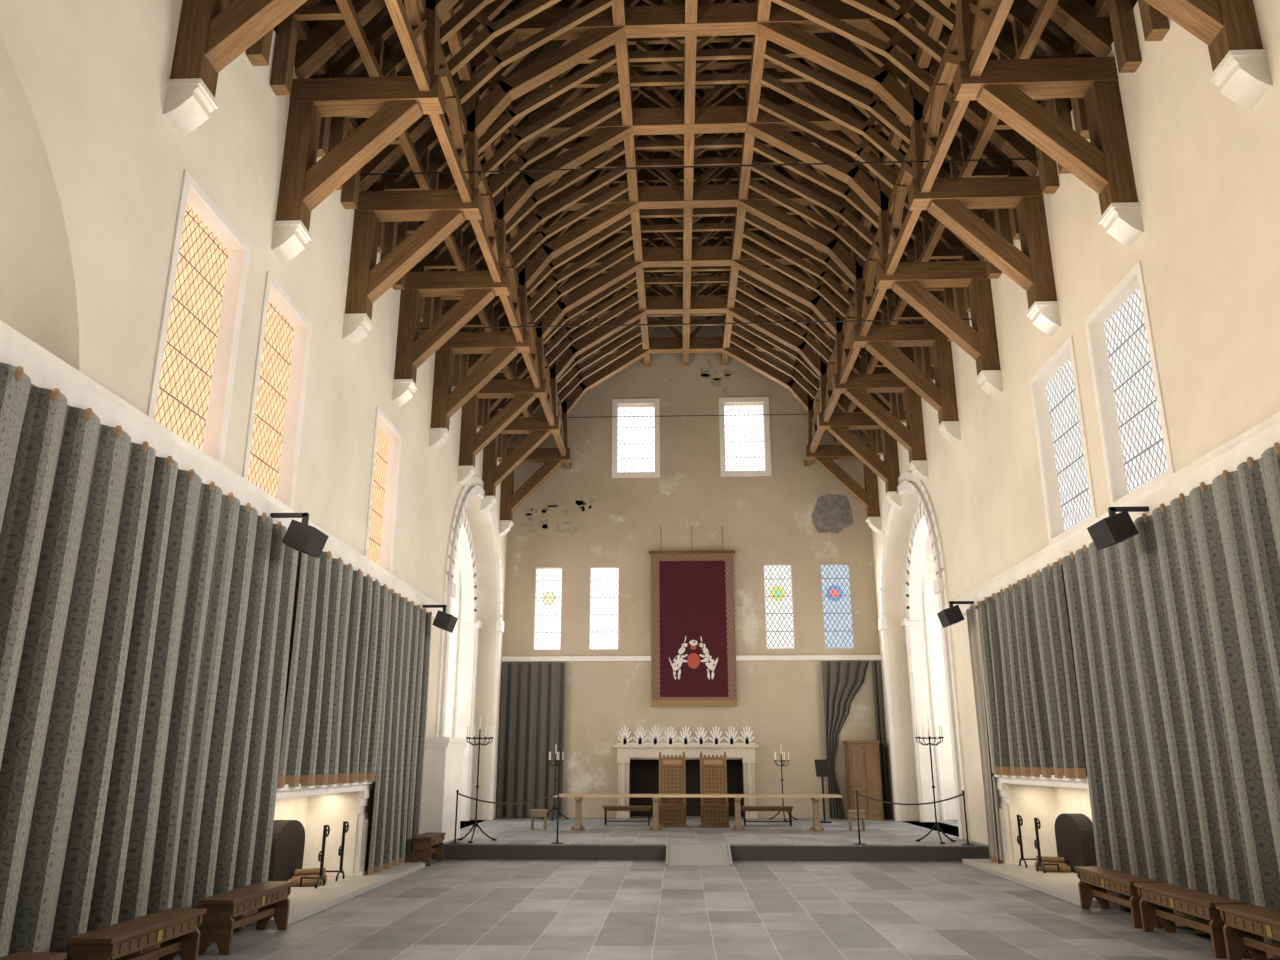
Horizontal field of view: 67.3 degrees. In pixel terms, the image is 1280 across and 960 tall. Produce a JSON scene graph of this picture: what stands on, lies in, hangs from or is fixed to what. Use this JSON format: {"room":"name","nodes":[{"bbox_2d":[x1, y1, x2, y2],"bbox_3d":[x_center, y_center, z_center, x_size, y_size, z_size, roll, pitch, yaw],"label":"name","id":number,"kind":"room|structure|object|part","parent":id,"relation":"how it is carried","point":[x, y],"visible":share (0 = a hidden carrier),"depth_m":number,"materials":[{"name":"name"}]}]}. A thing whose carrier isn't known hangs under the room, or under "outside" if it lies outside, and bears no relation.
{"room":"castle great hall","nodes":[
{"label":"castle great hall","id":0,"kind":"room"},
{"bbox_2d":[0,0,506,875],"bbox_3d":[-5.231,-0.728,10.539,0.900,10.950,37.400,-1,-16,2],"label":"wall","id":1,"kind":"structure","parent":0,"point":[92,165],"depth_m":10.89,"materials":[{"name":"paint"}]},
{"bbox_2d":[154,203,228,449],"bbox_3d":[-4.981,-1.660,10.539,0.001,2.700,1.400,-1,-16,2],"label":"window","id":2,"kind":"structure","parent":1,"relation":"in","point":[192,332],"depth_m":10.70,"materials":[{"name":"yellow glass"}]},
{"bbox_2d":[0,362,431,959],"bbox_3d":[-4.792,0.996,5.354,0.306,4.680,27.850,-1,-16,2],"label":"curtain","id":3,"kind":"object","parent":1,"relation":"attached to","point":[146,611],"visible":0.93,"depth_m":9.15,"materials":[{"name":"grey fabric"}]},
{"bbox_3d":[-4.759,-1.160,5.980,0.240,0.190,27.850,-1,-16,2],"label":"heading rail","id":4,"kind":"part","parent":3,"relation":"part of","materials":[{"name":"brown"}]},
{"bbox_2d":[247,300,293,497],"bbox_3d":[-4.898,-1.055,12.548,0.001,2.660,1.340,-1,-16,2],"label":"window","id":5,"kind":"structure","parent":1,"relation":"in","point":[265,453],"depth_m":12.76,"materials":[{"name":"yellow glass"}]},
{"bbox_2d":[367,427,388,564],"bbox_3d":[-4.715,0.276,16.974,0.001,2.580,1.350,-1,-16,2],"label":"window","id":6,"kind":"structure","parent":1,"relation":"in","point":[382,445],"depth_m":17.30,"materials":[{"name":"glass"}]},
{"bbox_2d":[268,759,1096,880],"bbox_3d":[1.191,6.911,20.605,12.620,1.790,14.890,-1,-16,2],"label":"fireplace openings","id":7,"kind":"structure","parent":1,"relation":"attached to","point":[1074,833],"depth_m":15.99,"materials":[{"name":"black"}]},
{"bbox_2d":[444,533,957,819],"bbox_3d":[1.292,4.125,24.075,17.600,9.200,7.000,-1,-16,2],"label":"bay","id":8,"kind":"object","parent":1,"relation":"in","point":[930,572],"depth_m":27.16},
{"bbox_2d":[163,49,1272,536],"bbox_3d":[0.713,-3.538,11.080,11.000,0.410,35.500,-1,-16,2],"label":"corbels","id":9,"kind":"object","parent":1,"relation":"attached to","point":[1243,76],"depth_m":12.32,"materials":[{"name":"white stone"}]},
{"bbox_2d":[419,737,467,842],"bbox_3d":[-4.048,6.292,19.625,0.620,1.990,1.750,-1,-16,2],"label":"plinth","id":10,"kind":"object","parent":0,"point":[443,758],"depth_m":19.03,"materials":[{"name":"white stone"}]},
{"bbox_2d":[0,170,1279,661],"bbox_3d":[0.714,-3.871,11.208,11.000,8.160,37.400,-1,-16,2],"label":"trim","id":11,"kind":"structure","parent":0,"point":[45,369],"depth_m":11.65,"materials":[{"name":"white stone"}]},
{"bbox_2d":[270,513,328,557],"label":"speaker","id":12,"kind":"object","parent":11,"relation":"attached to","point":[302,537],"depth_m":11.65},
{"bbox_2d":[423,605,457,632],"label":"speaker","id":13,"kind":"object","parent":11,"relation":"attached to","point":[445,621],"depth_m":18.68},
{"bbox_2d":[359,158,1037,417],"bbox_3d":[1.142,-3.106,22.225,11.000,1.971,14.824,-1,-16,2],"label":"rods","id":14,"kind":"object","parent":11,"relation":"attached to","point":[1014,158],"visible":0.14,"depth_m":15.19,"materials":[{"name":"black metal"}]},
{"bbox_2d":[435,472,970,839],"bbox_3d":[1.292,4.129,24.073,16.952,8.631,7.020,-1,-16,2],"label":"arches","id":15,"kind":"structure","parent":11,"relation":"attached to","point":[925,521],"depth_m":26.04,"materials":[{"name":"white stone"}]},
{"bbox_2d":[966,605,999,863],"bbox_3d":[6.384,4.663,17.856,0.129,4.630,0.622,-2,-16,7],"label":"curtain","id":16,"kind":"object","parent":11,"relation":"hanging from","point":[979,696],"visible":0.97,"depth_m":17.87,"materials":[{"name":"grey fabric"}]},
{"bbox_2d":[1087,506,1148,549],"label":"speaker","id":17,"kind":"object","parent":11,"relation":"attached to","point":[1113,528],"depth_m":11.39},
{"bbox_2d":[244,859,1117,926],"bbox_3d":[0.945,6.061,14.405,13.351,0.075,6.512,1,-16,-3],"label":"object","id":18,"kind":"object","parent":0,"point":[307,901],"depth_m":14.25,"materials":[{"name":"grey stone"}]},
{"bbox_2d":[288,856,1070,886],"bbox_3d":[0.966,6.082,14.995,12.301,0.239,0.539,2,-16,-8],"label":"logs","id":19,"kind":"object","parent":18,"relation":"on","point":[312,872],"visible":0.84,"depth_m":14.20},
{"bbox_2d":[300,815,1059,888],"bbox_3d":[0.967,5.758,15.065,11.887,0.834,1.175,3,-16,-9],"label":"andiron","id":20,"kind":"object","parent":18,"relation":"on","point":[1019,821],"visible":1,"depth_m":14.62,"materials":[{"name":"black metal"}]},
{"bbox_2d":[274,773,1092,875],"bbox_3d":[0.936,5.261,14.403,12.660,1.610,6.630,-1,-16,2],"label":"fireplace","id":21,"kind":"object","parent":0,"point":[1044,799],"depth_m":15.50,"materials":[{"name":"white stone"}]},
{"bbox_2d":[496,275,890,818],"bbox_3d":[1.470,1.090,29.642,11.400,18.141,0.800,-1,-16,2],"label":"wall","id":22,"kind":"structure","parent":0,"point":[781,702],"depth_m":28.85,"materials":[{"name":"paint"}]},
{"bbox_2d":[496,662,564,816],"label":"curtain","id":23,"kind":"object","parent":22,"relation":"hanging from","point":[531,723],"depth_m":27.46,"materials":[{"name":"grey fabric"}]},
{"bbox_2d":[534,569,561,649],"bbox_3d":[-2.733,3.871,28.838,0.800,2.450,0.001,-1,-16,2],"label":"window","id":24,"kind":"structure","parent":22,"relation":"in","point":[548,581],"depth_m":28.83,"materials":[{"name":"white glass"}]},
{"bbox_2d":[590,568,618,648],"bbox_3d":[-1.059,3.853,28.775,0.850,2.450,0.001,-1,-16,2],"label":"window","id":25,"kind":"structure","parent":22,"relation":"in","point":[604,581],"depth_m":28.77,"materials":[{"name":"white glass"}]},
{"bbox_2d":[520,360,734,532],"bbox_3d":[-0.328,-1.103,29.931,6.686,5.635,0.001,-1,-16,2],"label":"wall patches","id":26,"kind":"object","parent":22,"relation":"attached to","point":[716,382],"depth_m":29.46},
{"bbox_2d":[617,407,654,471],"bbox_3d":[-0.117,-1.233,30.269,1.170,2.250,0.001,-1,-16,2],"label":"window","id":27,"kind":"structure","parent":22,"relation":"in","point":[636,435],"depth_m":30.28,"materials":[{"name":"white glass"}]},
{"bbox_2d":[613,745,758,818],"bbox_3d":[1.300,8.446,26.986,4.100,1.970,0.200,-1,-16,2],"label":"fireplace","id":28,"kind":"object","parent":22,"relation":"attached to","point":[624,752],"depth_m":27.13,"materials":[{"name":"beige stone"}]},
{"bbox_2d":[617,726,754,744],"bbox_3d":[1.303,7.272,27.400,3.907,0.525,0.030,-1,-16,2],"label":"cresting","id":29,"kind":"object","parent":28,"relation":"on","point":[685,739],"depth_m":27.37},
{"bbox_2d":[649,526,736,705],"bbox_3d":[1.556,3.922,28.297,2.570,5.311,0.170,-1,-16,2],"label":"tapestry","id":30,"kind":"object","parent":22,"relation":"hanging from","point":[693,642],"visible":1,"depth_m":28.12,"materials":[{"name":"red fabric"}]},
{"bbox_3d":[1.556,1.795,28.916,2.570,0.881,0.168,-1,-16,2],"label":"rail","id":31,"kind":"part","parent":30,"relation":"part of","materials":[{"name":"brown wood"}]},
{"bbox_2d":[724,406,764,470],"bbox_3d":[3.265,-1.270,30.140,1.240,2.250,0.001,-1,-16,2],"label":"window","id":32,"kind":"structure","parent":22,"relation":"in","point":[744,433],"depth_m":30.14,"materials":[{"name":"white glass"}]},
{"bbox_2d":[764,565,793,648],"bbox_3d":[4.117,3.772,28.585,0.830,2.500,0.001,-1,-16,2],"label":"window","id":33,"kind":"structure","parent":22,"relation":"in","point":[777,579],"depth_m":28.58,"materials":[{"name":"white glass"}]},
{"bbox_2d":[811,494,852,533],"bbox_3d":[5.800,1.021,29.060,1.244,1.243,0.001,-1,-16,2],"label":"wall patch","id":34,"kind":"object","parent":22,"relation":"attached to","point":[832,513],"depth_m":29.06,"materials":[{"name":"grey stone"}]},
{"bbox_2d":[821,565,852,647],"bbox_3d":[5.821,3.753,28.520,0.860,2.500,0.001,-1,-16,2],"label":"window","id":35,"kind":"structure","parent":22,"relation":"in","point":[838,633],"depth_m":28.52,"materials":[{"name":"blue glass"}]},
{"bbox_2d":[821,661,890,817],"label":"curtain","id":36,"kind":"object","parent":22,"relation":"hanging from","point":[842,680],"depth_m":27.34,"materials":[{"name":"grey fabric"}]},
{"bbox_2d":[843,740,883,819],"bbox_3d":[6.165,8.260,26.526,0.880,2.070,0.780,-1,-16,2],"label":"door","id":37,"kind":"structure","parent":22,"relation":"in","point":[862,758],"depth_m":26.23,"materials":[{"name":"brown wood"}]},
{"bbox_2d":[228,0,1168,462],"bbox_3d":[0.714,-8.918,12.647,12.053,7.755,33.950,-1,-16,2],"label":"rafters","id":38,"kind":"object","parent":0,"point":[471,16],"depth_m":18.83,"materials":[{"name":"brown wood"}]},
{"bbox_2d":[306,0,1095,403],"bbox_3d":[0.715,-9.484,12.843,12.200,7.270,37.400,-1,-16,2],"label":"ceiling","id":39,"kind":"structure","parent":0,"point":[392,43],"depth_m":17.95,"materials":[{"name":"brown wood"}]},
{"bbox_2d":[170,0,1262,520],"bbox_3d":[0.714,-8.178,12.431,12.145,9.254,35.440,-1,-16,2],"label":"roof trusses","id":40,"kind":"structure","parent":0,"point":[211,34],"depth_m":17.31,"materials":[{"name":"brown wood"}]},
{"bbox_2d":[297,0,1109,468],"bbox_3d":[0.727,-8.965,13.014,11.200,7.191,36.780,-1,-16,2],"label":"roof purlins","id":41,"kind":"object","parent":40,"relation":"attached to","point":[409,25],"depth_m":17.02,"materials":[{"name":"brown wood"}]},
{"bbox_2d":[444,817,988,865],"bbox_3d":[1.265,8.214,22.182,17.400,0.330,10.150,-1,-16,2],"label":"floor","id":42,"kind":"structure","parent":0,"point":[507,831],"depth_m":20.60,"materials":[{"name":"stone"}]},
{"bbox_2d":[458,716,496,842],"bbox_3d":[-3.283,6.007,19.415,0.773,2.420,0.727,-1,-16,2],"label":"candelabra","id":43,"kind":"object","parent":42,"relation":"on","point":[475,824],"visible":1,"depth_m":19.48,"materials":[{"name":"black metal"}]},
{"bbox_2d":[448,790,563,843],"bbox_3d":[-2.603,6.581,18.830,2.260,0.990,0.260,-1,-16,2],"label":"posts","id":44,"kind":"object","parent":42,"relation":"on","point":[457,791],"visible":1,"depth_m":18.88,"materials":[{"name":"black metal"}]},
{"bbox_2d":[530,809,547,829],"bbox_3d":[-2.353,7.905,22.395,0.380,0.440,0.300,-1,-16,2],"label":"stool","id":45,"kind":"object","parent":42,"relation":"on","point":[534,812],"visible":1,"depth_m":22.30,"materials":[{"name":"brown wood"}]},
{"bbox_2d":[541,752,569,820],"bbox_3d":[-2.326,8.249,26.311,0.773,1.970,0.688,-1,-16,2],"label":"candelabra","id":46,"kind":"object","parent":42,"relation":"on","point":[549,760],"visible":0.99,"depth_m":26.38,"materials":[{"name":"black metal"}]},
{"bbox_2d":[603,806,651,825],"bbox_3d":[-0.317,8.354,23.952,1.200,0.450,0.340,-1,-16,2],"label":"bench","id":47,"kind":"object","parent":42,"relation":"on","point":[606,808],"visible":1,"depth_m":23.85,"materials":[{"name":"brown wood"}]},
{"bbox_2d":[659,752,686,826],"bbox_3d":[0.790,7.560,23.568,0.700,1.760,0.552,-1,-16,2],"label":"chair","id":48,"kind":"object","parent":42,"relation":"on","point":[672,775],"visible":0.96,"depth_m":23.76,"materials":[{"name":"brown wood"}]},
{"bbox_3d":[0.789,7.594,23.525,0.484,1.450,0.487,-1,-16,2],"label":"panel","id":49,"kind":"part","parent":48,"relation":"part of","materials":[{"name":"brown wood"}]},
{"bbox_2d":[553,794,841,830],"bbox_3d":[1.314,7.702,22.303,6.600,0.780,0.800,-1,-16,2],"label":"trestle table","id":50,"kind":"object","parent":42,"relation":"on","point":[578,826],"visible":0.98,"depth_m":22.13,"materials":[{"name":"brown wood"}]},
{"bbox_2d":[421,845,989,861],"bbox_3d":[1.106,7.107,18.319,11.400,0.255,0.032,-1,-16,2],"label":"step","id":51,"kind":"structure","parent":42,"relation":"attached to","point":[460,852],"depth_m":18.28,"materials":[{"name":"grey stone"}]},
{"bbox_2d":[700,752,729,827],"bbox_3d":[1.809,7.549,23.529,0.700,1.760,0.552,-1,-16,2],"label":"chair","id":52,"kind":"object","parent":42,"relation":"on","point":[713,770],"visible":0.95,"depth_m":23.71,"materials":[{"name":"brown wood"}]},
{"bbox_3d":[1.808,7.583,23.486,0.484,1.450,0.487,-1,-16,2],"label":"panel","id":53,"kind":"part","parent":52,"relation":"part of","materials":[{"name":"brown wood"}]},
{"bbox_2d":[741,806,792,825],"bbox_3d":[3.155,8.316,23.820,1.250,0.450,0.340,-1,-16,2],"label":"bench","id":54,"kind":"object","parent":42,"relation":"on","point":[744,808],"visible":1,"depth_m":23.72,"materials":[{"name":"brown wood"}]},
{"bbox_2d":[769,744,797,820],"bbox_3d":[3.869,8.181,26.075,0.773,1.970,0.688,-1,-16,2],"label":"candelabra","id":55,"kind":"object","parent":42,"relation":"on","point":[784,760],"visible":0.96,"depth_m":26.16,"materials":[{"name":"black metal"}]},
{"bbox_2d":[815,760,831,822],"bbox_3d":[4.752,8.070,24.971,0.340,1.565,0.323,-1,-16,2],"label":"lectern","id":56,"kind":"object","parent":42,"relation":"on","point":[821,766],"visible":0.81,"depth_m":25.01,"materials":[{"name":"black metal"}]},
{"bbox_2d":[847,810,865,830],"bbox_3d":[4.981,7.825,22.116,0.380,0.440,0.300,-1,-16,2],"label":"stool","id":57,"kind":"object","parent":42,"relation":"on","point":[851,813],"visible":0.98,"depth_m":22.03,"materials":[{"name":"brown wood"}]},
{"bbox_2d":[853,790,974,844],"bbox_3d":[5.235,6.495,18.531,2.310,0.990,0.260,-1,-16,2],"label":"posts","id":58,"kind":"object","parent":42,"relation":"on","point":[856,791],"visible":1,"depth_m":18.57,"materials":[{"name":"black metal"}]},
{"bbox_2d":[915,716,955,843],"bbox_3d":[5.853,5.934,19.163,0.773,2.420,0.727,-1,-16,2],"label":"candelabra","id":59,"kind":"object","parent":42,"relation":"on","point":[936,825],"visible":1,"depth_m":19.25,"materials":[{"name":"black metal"}]},
{"bbox_2d":[174,859,1278,959],"bbox_3d":[0.540,3.241,4.585,11.600,0.001,28.650,-1,-16,2],"label":"floor","id":60,"kind":"structure","parent":0,"point":[447,909],"depth_m":11.50,"materials":[{"name":"grey stone"}]},
{"bbox_2d":[0,952,66,959],"bbox_3d":[-4.333,3.425,6.113,0.360,0.500,1.560,-1,-16,2],"label":"bench","id":61,"kind":"object","parent":60,"relation":"on","point":[19,955],"visible":1,"depth_m":6.82,"materials":[{"name":"brown wood"}]},
{"bbox_2d":[66,908,206,959],"bbox_3d":[-4.249,4.020,8.157,0.360,0.500,1.560,-1,-16,2],"label":"bench","id":62,"kind":"object","parent":60,"relation":"on","point":[177,931],"visible":1,"depth_m":8.14,"materials":[{"name":"brown wood"}]},
{"bbox_2d":[197,881,293,954],"bbox_3d":[-4.165,4.612,10.191,0.360,0.500,1.560,-1,-16,2],"label":"bench","id":63,"kind":"object","parent":60,"relation":"on","point":[271,899],"visible":0.96,"depth_m":9.85,"materials":[{"name":"brown wood"}]},
{"bbox_2d":[411,832,445,865],"bbox_3d":[-3.920,6.834,17.820,0.360,0.500,1.100,-1,-16,2],"label":"bench","id":64,"kind":"object","parent":60,"relation":"on","point":[427,844],"visible":0.94,"depth_m":17.39,"materials":[{"name":"brown wood"}]},
{"bbox_2d":[1074,866,1163,928],"bbox_3d":[5.804,5.048,11.685,0.360,0.500,1.620,-1,-16,2],"label":"bench","id":65,"kind":"object","parent":60,"relation":"on","point":[1094,882],"visible":0.77,"depth_m":11.71,"materials":[{"name":"brown wood"}]},
{"bbox_2d":[1134,883,1252,958],"bbox_3d":[5.736,4.568,10.035,0.360,0.500,1.620,-1,-16,2],"label":"bench","id":66,"kind":"object","parent":60,"relation":"on","point":[1158,900],"visible":0.81,"depth_m":9.99,"materials":[{"name":"brown wood"}]},
{"bbox_2d":[1216,905,1279,959],"bbox_3d":[5.668,4.085,8.375,0.360,0.500,1.620,-1,-16,2],"label":"bench","id":67,"kind":"object","parent":60,"relation":"on","point":[1246,926],"visible":1,"depth_m":8.92,"materials":[{"name":"brown wood"}]},
{"bbox_2d":[871,0,1279,864],"bbox_3d":[6.659,-0.859,10.086,0.900,10.950,37.400,-1,-16,2],"label":"wall","id":68,"kind":"structure","parent":0,"point":[1206,165],"depth_m":12.29,"materials":[{"name":"paint"}]},
{"bbox_2d":[937,601,973,627],"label":"speaker","id":69,"kind":"object","parent":68,"relation":"attached to","point":[952,615],"depth_m":18.27},
{"bbox_2d":[1046,358,1091,531],"bbox_3d":[6.573,-0.542,14.557,0.001,2.600,1.550,-1,-16,2],"label":"window","id":70,"kind":"structure","parent":68,"relation":"in","point":[1060,388],"depth_m":14.78,"materials":[{"name":"white glass"}]},
{"bbox_2d":[970,442,1279,959],"bbox_3d":[5.849,0.771,4.579,0.305,4.680,27.080,-1,-16,2],"label":"curtain","id":71,"kind":"object","parent":68,"relation":"hanging from","point":[1175,624],"visible":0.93,"depth_m":11.12,"materials":[{"name":"grey fabric"}]},
{"bbox_3d":[5.817,-1.384,5.208,0.240,0.190,27.080,-1,-16,2],"label":"heading rail","id":72,"kind":"part","parent":71,"relation":"part of","materials":[{"name":"brown"}]},
{"bbox_2d":[1104,288,1167,493],"bbox_3d":[6.486,-1.157,12.442,0.001,2.600,1.500,-1,-16,2],"label":"window","id":73,"kind":"structure","parent":68,"relation":"in","point":[1141,437],"depth_m":12.62,"materials":[{"name":"white glass"}]}
]}

